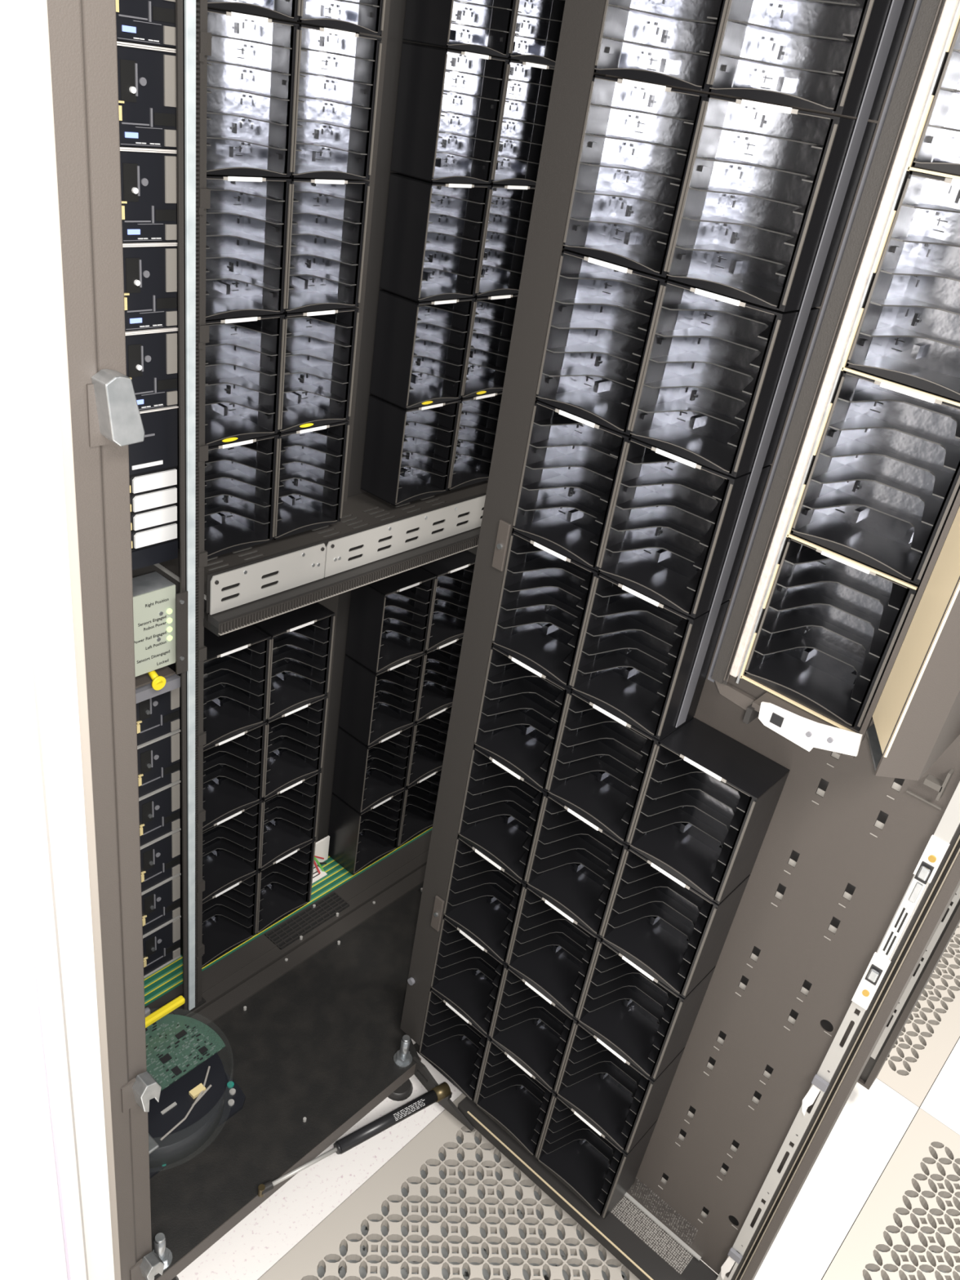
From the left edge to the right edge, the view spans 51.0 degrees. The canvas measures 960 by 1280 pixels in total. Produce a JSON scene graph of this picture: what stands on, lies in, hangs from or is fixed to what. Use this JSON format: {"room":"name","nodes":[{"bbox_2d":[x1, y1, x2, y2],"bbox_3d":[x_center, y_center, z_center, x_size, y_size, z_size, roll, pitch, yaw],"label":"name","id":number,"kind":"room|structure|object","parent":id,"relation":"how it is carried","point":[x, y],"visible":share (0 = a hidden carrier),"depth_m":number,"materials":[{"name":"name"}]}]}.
{"room":"server room","nodes":[
{"label":"server room","id":0,"kind":"room"},
{"bbox_2d":[176,1037,959,1279],"bbox_3d":[0.393,0.838,1.819,4.199,0.028,4.199,30,36,31],"label":"floor","id":1,"kind":"structure","parent":0,"point":[872,1122],"depth_m":1.64,"materials":[{"name":"white laminate"}]},
{"bbox_2d":[0,0,115,1279],"bbox_3d":[-0.473,0.145,0.676,0.082,2.000,0.436,30,36,31],"label":"panel","id":2,"kind":"object","parent":1,"relation":"on","point":[55,1217],"visible":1,"depth_m":0.80,"materials":[{"name":"white paint"}]},
{"bbox_2d":[32,0,555,1279],"bbox_3d":[-0.069,-0.230,1.440,0.502,2.040,1.490,30,36,31],"label":"tall cabinet","id":3,"kind":"object","parent":1,"relation":"on","point":[306,1011],"depth_m":1.29,"materials":[{"name":"grey metal"}]},
{"bbox_2d":[85,368,144,447],"bbox_3d":[-0.261,-0.165,0.723,0.020,0.055,0.034,30,36,31],"label":"latch keeper","id":4,"kind":"object","parent":3,"relation":"attached to","point":[113,415],"visible":1,"depth_m":0.72,"materials":[{"name":"metal"}]},
{"bbox_2d":[120,1071,161,1112],"bbox_3d":[-0.374,0.502,1.113,0.020,0.047,0.038,30,36,31],"label":"latch keeper","id":5,"kind":"object","parent":3,"relation":"attached to","point":[140,1090],"visible":1,"depth_m":1.11,"materials":[{"name":"metal"}]},
{"bbox_2d":[115,0,176,50],"bbox_3d":[-0.391,-0.654,1.002,0.084,0.096,0.153,30,36,31],"label":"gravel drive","id":6,"kind":"object","parent":3,"relation":"attached to","point":[153,22],"visible":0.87,"depth_m":1.02,"materials":[{"name":"black"}]},
{"bbox_2d":[129,1251,164,1279],"bbox_3d":[-0.427,0.810,1.292,0.020,0.042,0.038,30,36,31],"label":"latch keeper","id":7,"kind":"object","parent":3,"relation":"attached to","point":[151,1264],"visible":1,"depth_m":1.29,"materials":[{"name":"metal"}]},
{"bbox_2d":[116,43,177,151],"bbox_3d":[-0.405,-0.572,1.050,0.084,0.096,0.153,30,36,31],"label":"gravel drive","id":8,"kind":"object","parent":3,"relation":"attached to","point":[147,76],"visible":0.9,"depth_m":1.06,"materials":[{"name":"black"}]},
{"bbox_2d":[120,146,177,245],"bbox_3d":[-0.419,-0.489,1.098,0.084,0.096,0.153,30,36,31],"label":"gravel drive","id":9,"kind":"object","parent":3,"relation":"attached to","point":[148,177],"visible":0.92,"depth_m":1.11,"materials":[{"name":"black"}]},
{"bbox_2d":[122,241,177,333],"bbox_3d":[-0.433,-0.407,1.146,0.084,0.096,0.153,30,36,31],"label":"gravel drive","id":10,"kind":"object","parent":3,"relation":"attached to","point":[149,271],"visible":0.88,"depth_m":1.16,"materials":[{"name":"black"}]},
{"bbox_2d":[124,327,178,413],"bbox_3d":[-0.447,-0.324,1.194,0.084,0.096,0.153,30,36,31],"label":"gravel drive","id":11,"kind":"object","parent":3,"relation":"attached to","point":[151,357],"visible":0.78,"depth_m":1.20,"materials":[{"name":"black"}]},
{"bbox_2d":[128,405,177,570],"bbox_3d":[-0.471,-0.194,1.272,0.081,0.208,0.153,30,36,31],"label":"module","id":12,"kind":"object","parent":3,"relation":"attached to","point":[157,452],"visible":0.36,"depth_m":1.26,"materials":[{"name":"black"}]},
{"bbox_2d":[129,468,177,493],"bbox_3d":[-0.445,-0.192,1.250,0.022,0.022,0.146,30,36,31],"label":"cartridge","id":13,"kind":"object","parent":12,"relation":"on","point":[148,482],"visible":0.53,"depth_m":1.27,"materials":[{"name":"white plastic"}]},
{"bbox_2d":[129,486,177,512],"bbox_3d":[-0.449,-0.170,1.262,0.022,0.022,0.146,30,36,31],"label":"cartridge","id":14,"kind":"object","parent":12,"relation":"on","point":[156,499],"visible":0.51,"depth_m":1.28,"materials":[{"name":"white plastic"}]},
{"bbox_2d":[129,484,177,496],"bbox_3d":[-0.449,-0.182,1.256,0.019,0.003,0.153,30,36,31],"label":"shelf","id":15,"kind":"object","parent":12,"relation":"attached to","point":[170,486],"depth_m":1.28,"materials":[{"name":"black plastic"}]},
{"bbox_2d":[130,505,177,530],"bbox_3d":[-0.452,-0.149,1.275,0.022,0.022,0.146,30,36,31],"label":"cartridge","id":16,"kind":"object","parent":12,"relation":"on","point":[167,514],"visible":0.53,"depth_m":1.30,"materials":[{"name":"white plastic"}]},
{"bbox_2d":[130,520,177,533],"bbox_3d":[-0.457,-0.138,1.282,0.019,0.003,0.153,30,36,31],"label":"shelf","id":17,"kind":"object","parent":12,"relation":"attached to","point":[132,531],"depth_m":1.31,"materials":[{"name":"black plastic"}]},
{"bbox_2d":[131,523,177,548],"bbox_3d":[-0.456,-0.127,1.288,0.022,0.022,0.146,30,36,31],"label":"cartridge","id":18,"kind":"object","parent":12,"relation":"on","point":[167,532],"visible":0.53,"depth_m":1.31,"materials":[{"name":"white plastic"}]},
{"bbox_2d":[131,537,177,551],"bbox_3d":[-0.461,-0.116,1.294,0.019,0.003,0.153,30,36,31],"label":"shelf","id":19,"kind":"object","parent":12,"relation":"attached to","point":[170,545],"depth_m":1.33,"materials":[{"name":"black plastic"}]},
{"bbox_2d":[136,675,180,748],"bbox_3d":[-0.518,0.099,1.443,0.084,0.096,0.153,30,36,31],"label":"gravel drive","id":20,"kind":"object","parent":3,"relation":"attached to","point":[157,717],"visible":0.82,"depth_m":1.46,"materials":[{"name":"black"}]},
{"bbox_2d":[137,731,180,800],"bbox_3d":[-0.533,0.181,1.490,0.084,0.096,0.153,30,36,31],"label":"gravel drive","id":21,"kind":"object","parent":3,"relation":"attached to","point":[158,761],"visible":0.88,"depth_m":1.50,"materials":[{"name":"black"}]},
{"bbox_2d":[138,782,181,848],"bbox_3d":[-0.547,0.264,1.538,0.084,0.096,0.153,30,36,31],"label":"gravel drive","id":22,"kind":"object","parent":3,"relation":"attached to","point":[159,812],"visible":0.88,"depth_m":1.55,"materials":[{"name":"black"}]},
{"bbox_2d":[140,829,181,894],"bbox_3d":[-0.561,0.346,1.586,0.084,0.096,0.153,30,36,31],"label":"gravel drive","id":23,"kind":"object","parent":3,"relation":"attached to","point":[160,860],"visible":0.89,"depth_m":1.59,"materials":[{"name":"black"}]},
{"bbox_2d":[141,874,181,937],"bbox_3d":[-0.575,0.428,1.634,0.084,0.096,0.153,30,36,31],"label":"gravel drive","id":24,"kind":"object","parent":3,"relation":"attached to","point":[161,905],"visible":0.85,"depth_m":1.64,"materials":[{"name":"black"}]},
{"bbox_2d":[142,916,181,978],"bbox_3d":[-0.589,0.510,1.682,0.084,0.096,0.153,30,36,31],"label":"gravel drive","id":25,"kind":"object","parent":3,"relation":"attached to","point":[162,947],"visible":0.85,"depth_m":1.69,"materials":[{"name":"black"}]},
{"bbox_2d":[144,995,245,1178],"bbox_3d":[-0.525,0.689,1.509,0.234,0.116,0.314,30,36,31],"label":"robot","id":26,"kind":"object","parent":3,"relation":"on","point":[197,1095],"visible":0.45,"depth_m":1.55,"materials":[{"name":"black plastic"}]},
{"bbox_2d":[147,1053,225,1168],"bbox_3d":[-0.499,0.702,1.552,0.205,0.046,0.205,30,36,31],"label":"robot gripper","id":27,"kind":"object","parent":26,"relation":"on","point":[188,1110],"depth_m":1.51,"materials":[{"name":"black plastic"}]},
{"bbox_2d":[168,624,271,748],"bbox_3d":[-0.408,0.065,1.577,0.083,0.162,0.130,30,36,31],"label":"magazine","id":28,"kind":"object","parent":3,"relation":"in","point":[237,664],"visible":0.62,"depth_m":1.61,"materials":[{"name":"grey plastic"}]},
{"bbox_2d":[180,870,259,968],"bbox_3d":[-0.480,0.484,1.821,0.083,0.162,0.130,30,36,31],"label":"magazine","id":29,"kind":"object","parent":3,"relation":"in","point":[229,917],"visible":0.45,"depth_m":1.86,"materials":[{"name":"grey plastic"}]},
{"bbox_2d":[179,799,262,902],"bbox_3d":[-0.456,0.344,1.740,0.083,0.162,0.130,30,36,31],"label":"magazine","id":30,"kind":"object","parent":3,"relation":"in","point":[232,845],"visible":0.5,"depth_m":1.78,"materials":[{"name":"grey plastic"}]},
{"bbox_2d":[179,721,266,829],"bbox_3d":[-0.432,0.204,1.659,0.083,0.162,0.130,30,36,31],"label":"magazine","id":31,"kind":"object","parent":3,"relation":"in","point":[234,766],"visible":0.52,"depth_m":1.70,"materials":[{"name":"grey plastic"}]},
{"bbox_2d":[171,310,284,446],"bbox_3d":[-0.339,-0.354,1.330,0.083,0.162,0.130,30,36,31],"label":"magazine","id":32,"kind":"object","parent":3,"relation":"in","point":[244,355],"visible":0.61,"depth_m":1.37,"materials":[{"name":"grey plastic"}]},
{"bbox_2d":[166,166,291,319],"bbox_3d":[-0.315,-0.494,1.249,0.083,0.162,0.130,30,36,31],"label":"magazine","id":33,"kind":"object","parent":3,"relation":"in","point":[248,216],"visible":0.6,"depth_m":1.28,"materials":[{"name":"grey plastic"}]},
{"bbox_2d":[158,8,299,177],"bbox_3d":[-0.291,-0.633,1.167,0.083,0.162,0.130,30,36,31],"label":"magazine","id":34,"kind":"object","parent":3,"relation":"in","point":[252,64],"visible":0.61,"depth_m":1.20,"materials":[{"name":"grey plastic"}]},
{"bbox_2d":[207,0,300,22],"bbox_3d":[-0.267,-0.773,1.086,0.083,0.162,0.130,30,36,31],"label":"magazine","id":35,"kind":"object","parent":3,"relation":"in","point":[289,10],"visible":0.9,"depth_m":1.14,"materials":[{"name":"grey plastic"}]},
{"bbox_2d":[255,838,315,934],"bbox_3d":[-0.394,0.446,1.913,0.083,0.162,0.130,30,36,31],"label":"magazine","id":36,"kind":"object","parent":3,"relation":"on","point":[285,884],"visible":0.55,"depth_m":1.95,"materials":[{"name":"grey plastic"}]},
{"bbox_2d":[259,769,321,869],"bbox_3d":[-0.370,0.306,1.831,0.083,0.162,0.130,30,36,31],"label":"magazine","id":37,"kind":"object","parent":3,"relation":"in","point":[291,814],"visible":0.54,"depth_m":1.87,"materials":[{"name":"grey plastic"}]},
{"bbox_2d":[253,602,335,720],"bbox_3d":[-0.322,0.026,1.668,0.083,0.162,0.130,30,36,31],"label":"magazine","id":38,"kind":"object","parent":3,"relation":"in","point":[301,638],"visible":0.62,"depth_m":1.70,"materials":[{"name":"grey plastic"}]},
{"bbox_2d":[262,694,328,798],"bbox_3d":[-0.346,0.166,1.750,0.083,0.162,0.130,30,36,31],"label":"magazine","id":39,"kind":"object","parent":3,"relation":"in","point":[295,738],"visible":0.52,"depth_m":1.79,"materials":[{"name":"grey plastic"}]},
{"bbox_2d":[264,891,349,950],"bbox_3d":[-0.329,0.535,1.929,0.049,0.004,0.171,30,36,31],"label":"vent","id":40,"kind":"object","parent":3,"relation":"attached to","point":[312,920],"depth_m":1.92,"materials":[{"name":"black metal"}]},
{"bbox_2d":[278,306,359,433],"bbox_3d":[-0.253,-0.392,1.421,0.083,0.162,0.130,30,36,31],"label":"magazine","id":41,"kind":"object","parent":3,"relation":"in","point":[319,351],"visible":0.73,"depth_m":1.46,"materials":[{"name":"grey plastic"}]},
{"bbox_2d":[154,480,488,636],"bbox_3d":[-0.148,-0.194,1.642,0.187,0.082,0.794,30,36,31],"label":"crossbar","id":42,"kind":"object","parent":3,"relation":"attached to","point":[375,540],"visible":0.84,"depth_m":1.50,"materials":[{"name":"silver metal"}]},
{"bbox_2d":[175,433,279,559],"bbox_3d":[-0.363,-0.214,1.411,0.083,0.162,0.130,30,36,31],"label":"magazine","id":43,"kind":"object","parent":42,"relation":"on","point":[241,477],"visible":0.56,"depth_m":1.45,"materials":[{"name":"grey plastic"}]},
{"bbox_2d":[273,420,349,539],"bbox_3d":[-0.277,-0.252,1.503,0.083,0.162,0.130,30,36,31],"label":"magazine","id":44,"kind":"object","parent":42,"relation":"on","point":[312,465],"visible":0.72,"depth_m":1.54,"materials":[{"name":"grey plastic"}]},
{"bbox_2d":[360,394,461,506],"bbox_3d":[-0.115,-0.325,1.675,0.083,0.162,0.130,30,36,31],"label":"magazine","id":45,"kind":"object","parent":42,"relation":"on","point":[409,453],"visible":0.94,"depth_m":1.68,"materials":[{"name":"grey plastic"}]},
{"bbox_2d":[448,391,502,490],"bbox_3d":[-0.029,-0.363,1.766,0.083,0.162,0.130,30,36,31],"label":"magazine","id":46,"kind":"object","parent":42,"relation":"on","point":[478,415],"visible":0.52,"depth_m":1.81,"materials":[{"name":"grey plastic"}]},
{"bbox_2d":[284,177,369,313],"bbox_3d":[-0.229,-0.532,1.340,0.083,0.162,0.130,30,36,31],"label":"magazine","id":47,"kind":"object","parent":3,"relation":"in","point":[328,218],"visible":0.7,"depth_m":1.37,"materials":[{"name":"grey plastic"}]},
{"bbox_2d":[274,19,382,179],"bbox_3d":[-0.205,-0.672,1.258,0.083,0.162,0.130,30,36,31],"label":"magazine","id":48,"kind":"object","parent":3,"relation":"in","point":[338,71],"visible":0.73,"depth_m":1.29,"materials":[{"name":"grey plastic"}]},
{"bbox_2d":[286,0,386,35],"bbox_3d":[-0.181,-0.812,1.177,0.083,0.162,0.130,30,36,31],"label":"magazine","id":49,"kind":"object","parent":3,"relation":"in","point":[365,16],"visible":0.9,"depth_m":1.24,"materials":[{"name":"grey plastic"}]},
{"bbox_2d":[328,787,406,875],"bbox_3d":[-0.235,0.374,2.082,0.083,0.162,0.130,30,36,31],"label":"magazine","id":50,"kind":"object","parent":3,"relation":"on","point":[357,840],"visible":0.8,"depth_m":2.08,"materials":[{"name":"grey plastic"}]},
{"bbox_2d":[332,723,415,813],"bbox_3d":[-0.211,0.235,2.000,0.083,0.162,0.130,30,36,31],"label":"magazine","id":51,"kind":"object","parent":3,"relation":"in","point":[365,776],"visible":0.85,"depth_m":2.00,"materials":[{"name":"grey plastic"}]},
{"bbox_2d":[338,652,425,746],"bbox_3d":[-0.187,0.095,1.919,0.083,0.162,0.130,30,36,31],"label":"magazine","id":52,"kind":"object","parent":3,"relation":"in","point":[375,707],"visible":0.91,"depth_m":1.92,"materials":[{"name":"grey plastic"}]},
{"bbox_2d":[345,566,436,673],"bbox_3d":[-0.163,-0.045,1.837,0.083,0.162,0.130,30,36,31],"label":"magazine","id":53,"kind":"object","parent":3,"relation":"in","point":[389,618],"visible":0.89,"depth_m":1.83,"materials":[{"name":"grey plastic"}]},
{"bbox_2d":[398,768,441,847],"bbox_3d":[-0.149,0.336,2.173,0.083,0.162,0.130,30,36,31],"label":"magazine","id":54,"kind":"object","parent":3,"relation":"on","point":[421,797],"visible":0.47,"depth_m":2.21,"materials":[{"name":"grey plastic"}]},
{"bbox_2d":[369,288,475,408],"bbox_3d":[-0.091,-0.465,1.593,0.083,0.162,0.130,30,36,31],"label":"magazine","id":55,"kind":"object","parent":3,"relation":"in","point":[420,353],"visible":0.94,"depth_m":1.60,"materials":[{"name":"grey plastic"}]},
{"bbox_2d":[406,704,452,786],"bbox_3d":[-0.125,0.196,2.092,0.083,0.162,0.130,30,36,31],"label":"magazine","id":56,"kind":"object","parent":3,"relation":"in","point":[431,731],"visible":0.42,"depth_m":2.13,"materials":[{"name":"grey plastic"}]},
{"bbox_2d":[379,172,491,302],"bbox_3d":[-0.067,-0.605,1.512,0.083,0.162,0.130,30,36,31],"label":"magazine","id":57,"kind":"object","parent":3,"relation":"in","point":[434,233],"visible":0.96,"depth_m":1.51,"materials":[{"name":"grey plastic"}]},
{"bbox_2d":[415,635,462,722],"bbox_3d":[-0.101,0.056,2.010,0.083,0.162,0.130,30,36,31],"label":"magazine","id":58,"kind":"object","parent":3,"relation":"in","point":[442,662],"visible":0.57,"depth_m":2.05,"materials":[{"name":"grey plastic"}]},
{"bbox_2d":[419,550,475,651],"bbox_3d":[-0.077,-0.084,1.929,0.083,0.162,0.130,30,36,31],"label":"magazine","id":59,"kind":"object","parent":3,"relation":"in","point":[454,573],"visible":0.56,"depth_m":1.96,"materials":[{"name":"grey plastic"}]},
{"bbox_2d":[391,41,508,183],"bbox_3d":[-0.043,-0.744,1.430,0.083,0.162,0.130,30,36,31],"label":"magazine","id":60,"kind":"object","parent":3,"relation":"in","point":[450,103],"visible":1,"depth_m":1.44,"materials":[{"name":"grey plastic"}]},
{"bbox_2d":[403,0,518,57],"bbox_3d":[-0.019,-0.884,1.349,0.083,0.162,0.130,30,36,31],"label":"magazine","id":61,"kind":"object","parent":3,"relation":"in","point":[479,26],"visible":1,"depth_m":1.39,"materials":[{"name":"grey plastic"}]},
{"bbox_2d":[461,293,518,398],"bbox_3d":[-0.005,-0.503,1.684,0.083,0.162,0.130,30,36,31],"label":"magazine","id":62,"kind":"object","parent":3,"relation":"in","point":[493,320],"visible":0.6,"depth_m":1.72,"materials":[{"name":"grey plastic"}]},
{"bbox_2d":[475,183,535,297],"bbox_3d":[0.019,-0.643,1.603,0.083,0.162,0.130,30,36,31],"label":"magazine","id":63,"kind":"object","parent":3,"relation":"in","point":[510,206],"visible":0.56,"depth_m":1.64,"materials":[{"name":"grey plastic"}]},
{"bbox_2d":[491,58,554,185],"bbox_3d":[0.043,-0.783,1.522,0.083,0.162,0.130,30,36,31],"label":"magazine","id":64,"kind":"object","parent":3,"relation":"in","point":[528,85],"visible":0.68,"depth_m":1.56,"materials":[{"name":"grey plastic"}]},
{"bbox_2d":[508,0,565,66],"bbox_3d":[0.066,-0.923,1.440,0.083,0.162,0.130,30,36,31],"label":"magazine","id":65,"kind":"object","parent":3,"relation":"in","point":[538,23],"visible":0.59,"depth_m":1.50,"materials":[{"name":"grey plastic"}]},
{"bbox_2d":[400,0,959,1279],"bbox_3d":[0.266,0.013,1.145,0.646,1.955,0.144,30,36,31],"label":"door","id":66,"kind":"structure","parent":3,"relation":"attached to","point":[855,873],"depth_m":1.23,"materials":[{"name":"grey paint"}]},
{"bbox_2d":[257,1081,450,1197],"bbox_3d":[-0.188,0.772,1.562,0.337,0.023,0.022,-14,37,-35],"label":"gas strut","id":67,"kind":"object","parent":66,"relation":"attached to","point":[442,1091],"visible":1,"depth_m":1.57,"materials":[{"name":"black metal"}]},
{"bbox_2d":[418,988,490,1103],"bbox_3d":[-0.017,0.651,1.670,0.130,0.162,0.083,30,36,31],"label":"magazine","id":68,"kind":"object","parent":66,"relation":"attached to","point":[452,1044],"visible":0.56,"depth_m":1.70,"materials":[{"name":"black plastic"}]},
{"bbox_2d":[431,915,507,1038],"bbox_3d":[0.006,0.511,1.589,0.130,0.162,0.083,30,36,31],"label":"magazine","id":69,"kind":"object","parent":66,"relation":"attached to","point":[468,976],"visible":0.56,"depth_m":1.62,"materials":[{"name":"grey plastic"}]},
{"bbox_2d":[444,835,526,964],"bbox_3d":[0.030,0.371,1.508,0.130,0.162,0.083,30,36,31],"label":"magazine","id":70,"kind":"object","parent":66,"relation":"attached to","point":[484,900],"visible":0.51,"depth_m":1.54,"materials":[{"name":"grey plastic"}]},
{"bbox_2d":[457,746,547,884],"bbox_3d":[0.054,0.232,1.426,0.130,0.162,0.083,30,36,31],"label":"magazine","id":71,"kind":"object","parent":66,"relation":"attached to","point":[501,815],"visible":0.63,"depth_m":1.46,"materials":[{"name":"grey plastic"}]},
{"bbox_2d":[475,1039,556,1159],"bbox_3d":[0.079,0.707,1.603,0.130,0.162,0.083,30,36,31],"label":"magazine","id":72,"kind":"object","parent":66,"relation":"attached to","point":[508,1094],"visible":0.57,"depth_m":1.63,"materials":[{"name":"grey plastic"}]},
{"bbox_2d":[474,644,572,792],"bbox_3d":[0.078,0.092,1.345,0.130,0.162,0.083,30,36,31],"label":"magazine","id":73,"kind":"object","parent":66,"relation":"attached to","point":[522,712],"visible":0.65,"depth_m":1.38,"materials":[{"name":"grey plastic"}]},
{"bbox_2d":[490,966,577,1093],"bbox_3d":[0.103,0.567,1.522,0.130,0.162,0.083,30,36,31],"label":"magazine","id":74,"kind":"object","parent":66,"relation":"attached to","point":[529,1026],"visible":0.6,"depth_m":1.55,"materials":[{"name":"grey plastic"}]},
{"bbox_2d":[492,530,599,688],"bbox_3d":[0.102,-0.048,1.263,0.130,0.162,0.083,30,36,31],"label":"magazine","id":75,"kind":"object","parent":66,"relation":"attached to","point":[546,594],"visible":0.71,"depth_m":1.29,"materials":[{"name":"grey plastic"}]},
{"bbox_2d":[507,884,601,1020],"bbox_3d":[0.127,0.427,1.440,0.130,0.162,0.083,30,36,31],"label":"magazine","id":76,"kind":"object","parent":66,"relation":"attached to","point":[555,953],"visible":0.61,"depth_m":1.47,"materials":[{"name":"grey plastic"}]},
{"bbox_2d":[512,400,631,571],"bbox_3d":[0.126,-0.188,1.182,0.130,0.162,0.083,30,36,31],"label":"magazine","id":77,"kind":"object","parent":66,"relation":"attached to","point":[573,464],"visible":0.7,"depth_m":1.21,"materials":[{"name":"grey plastic"}]},
{"bbox_2d":[526,793,629,937],"bbox_3d":[0.151,0.287,1.359,0.130,0.162,0.083,30,36,31],"label":"magazine","id":78,"kind":"object","parent":66,"relation":"attached to","point":[576,865],"visible":0.56,"depth_m":1.39,"materials":[{"name":"grey plastic"}]},
{"bbox_2d":[537,1094,657,1219],"bbox_3d":[0.176,0.763,1.535,0.130,0.162,0.083,30,36,31],"label":"magazine","id":79,"kind":"object","parent":66,"relation":"attached to","point":[584,1160],"visible":0.7,"depth_m":1.56,"materials":[{"name":"grey plastic"}]},
{"bbox_2d":[535,249,671,435],"bbox_3d":[0.150,-0.328,1.100,0.130,0.162,0.083,30,36,31],"label":"magazine","id":80,"kind":"object","parent":66,"relation":"attached to","point":[603,315],"visible":0.66,"depth_m":1.13,"materials":[{"name":"grey plastic"}]},
{"bbox_2d":[547,690,693,844],"bbox_3d":[0.175,0.148,1.277,0.130,0.162,0.083,30,36,31],"label":"magazine","id":81,"kind":"object","parent":66,"relation":"attached to","point":[603,762],"visible":0.6,"depth_m":1.31,"materials":[{"name":"grey plastic"}]},
{"bbox_2d":[556,1022,684,1153],"bbox_3d":[0.200,0.623,1.454,0.130,0.162,0.083,30,36,31],"label":"magazine","id":82,"kind":"object","parent":66,"relation":"attached to","point":[620,1100],"visible":0.69,"depth_m":1.48,"materials":[{"name":"grey plastic"}]},
{"bbox_2d":[577,939,715,1080],"bbox_3d":[0.224,0.483,1.373,0.130,0.162,0.083,30,36,31],"label":"magazine","id":83,"kind":"object","parent":66,"relation":"attached to","point":[642,1019],"visible":0.73,"depth_m":1.40,"materials":[{"name":"grey plastic"}]},
{"bbox_2d":[562,75,736,277],"bbox_3d":[0.174,-0.468,1.019,0.130,0.162,0.083,30,36,31],"label":"magazine","id":84,"kind":"object","parent":66,"relation":"attached to","point":[639,140],"visible":0.74,"depth_m":1.05,"materials":[{"name":"grey plastic"}]},
{"bbox_2d":[571,573,729,739],"bbox_3d":[0.199,0.008,1.196,0.130,0.162,0.083,30,36,31],"label":"magazine","id":85,"kind":"object","parent":66,"relation":"attached to","point":[637,655],"visible":0.68,"depth_m":1.22,"materials":[{"name":"grey plastic"}]},
{"bbox_2d":[594,0,729,95],"bbox_3d":[0.198,-0.608,0.937,0.130,0.162,0.083,30,36,31],"label":"magazine","id":86,"kind":"object","parent":66,"relation":"attached to","point":[671,42],"visible":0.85,"depth_m":0.99,"materials":[{"name":"grey plastic"}]},
{"bbox_2d":[601,847,750,998],"bbox_3d":[0.248,0.343,1.291,0.130,0.162,0.083,30,36,31],"label":"magazine","id":87,"kind":"object","parent":66,"relation":"attached to","point":[670,930],"visible":0.78,"depth_m":1.31,"materials":[{"name":"grey plastic"}]},
{"bbox_2d":[598,436,771,617],"bbox_3d":[0.223,-0.132,1.114,0.130,0.162,0.083,30,36,31],"label":"magazine","id":88,"kind":"object","parent":66,"relation":"attached to","point":[673,519],"visible":0.77,"depth_m":1.14,"materials":[{"name":"grey plastic"}]},
{"bbox_2d":[628,717,790,904],"bbox_3d":[0.272,0.203,1.210,0.130,0.162,0.083,30,36,31],"label":"magazine","id":89,"kind":"object","parent":66,"relation":"attached to","point":[709,801],"visible":1,"depth_m":1.21,"materials":[{"name":"grey plastic"}]},
{"bbox_2d":[630,280,819,477],"bbox_3d":[0.247,-0.272,1.033,0.130,0.162,0.083,30,36,31],"label":"magazine","id":90,"kind":"object","parent":66,"relation":"attached to","point":[715,362],"visible":0.79,"depth_m":1.05,"materials":[{"name":"grey plastic"}]},
{"bbox_2d":[666,94,876,311],"bbox_3d":[0.271,-0.412,0.951,0.130,0.162,0.083,30,36,31],"label":"magazine","id":91,"kind":"object","parent":66,"relation":"attached to","point":[763,180],"visible":0.82,"depth_m":0.97,"materials":[{"name":"grey plastic"}]},
{"bbox_2d":[708,0,915,120],"bbox_3d":[0.294,-0.552,0.870,0.130,0.162,0.083,30,36,31],"label":"magazine","id":92,"kind":"object","parent":66,"relation":"attached to","point":[815,55],"visible":0.86,"depth_m":0.91,"materials":[{"name":"grey plastic"}]},
{"bbox_2d":[711,0,959,780],"bbox_3d":[0.417,-0.320,0.808,0.236,0.995,0.149,30,36,31],"label":"storage rack","id":93,"kind":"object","parent":66,"relation":"attached to","point":[914,709],"depth_m":0.91,"materials":[{"name":"beige metal"}]},
{"bbox_2d":[751,691,842,755],"bbox_3d":[0.329,0.083,1.023,0.100,0.008,0.036,30,36,31],"label":"bracket","id":94,"kind":"object","parent":93,"relation":"attached to","point":[775,711],"depth_m":1.01,"materials":[{"name":"white metal"}]},
{"bbox_2d":[744,534,920,731],"bbox_3d":[0.368,-0.017,1.026,0.130,0.162,0.083,30,36,31],"label":"magazine","id":95,"kind":"object","parent":93,"relation":"in","point":[831,626],"visible":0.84,"depth_m":1.05,"materials":[{"name":"grey plastic"}]},
{"bbox_2d":[791,368,959,585],"bbox_3d":[0.392,-0.159,0.944,0.130,0.162,0.083,30,36,31],"label":"magazine","id":96,"kind":"object","parent":93,"relation":"in","point":[882,487],"visible":0.92,"depth_m":0.97,"materials":[{"name":"grey plastic"}]},
{"bbox_2d":[846,171,959,400],"bbox_3d":[0.416,-0.300,0.862,0.130,0.162,0.083,30,36,31],"label":"magazine","id":97,"kind":"object","parent":93,"relation":"in","point":[908,333],"visible":1,"depth_m":0.90,"materials":[{"name":"grey plastic"}]},
{"bbox_2d":[912,21,959,174],"bbox_3d":[0.440,-0.442,0.779,0.130,0.162,0.083,30,36,31],"label":"magazine","id":98,"kind":"object","parent":93,"relation":"in","point":[939,146],"visible":1,"depth_m":0.82,"materials":[{"name":"grey plastic"}]},
{"bbox_2d":[857,885,959,1089],"bbox_3d":[0.661,-0.130,1.491,0.527,1.930,0.042,30,36,31],"label":"door","id":99,"kind":"structure","parent":1,"relation":"on","point":[950,921],"depth_m":1.71,"materials":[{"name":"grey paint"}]},
{"bbox_2d":[258,923,959,1279],"bbox_3d":[0.614,0.975,1.669,1.199,0.050,1.799,30,36,31],"label":"floor","id":100,"kind":"structure","parent":0,"point":[449,1205],"depth_m":1.61,"materials":[{"name":"beige metal"}]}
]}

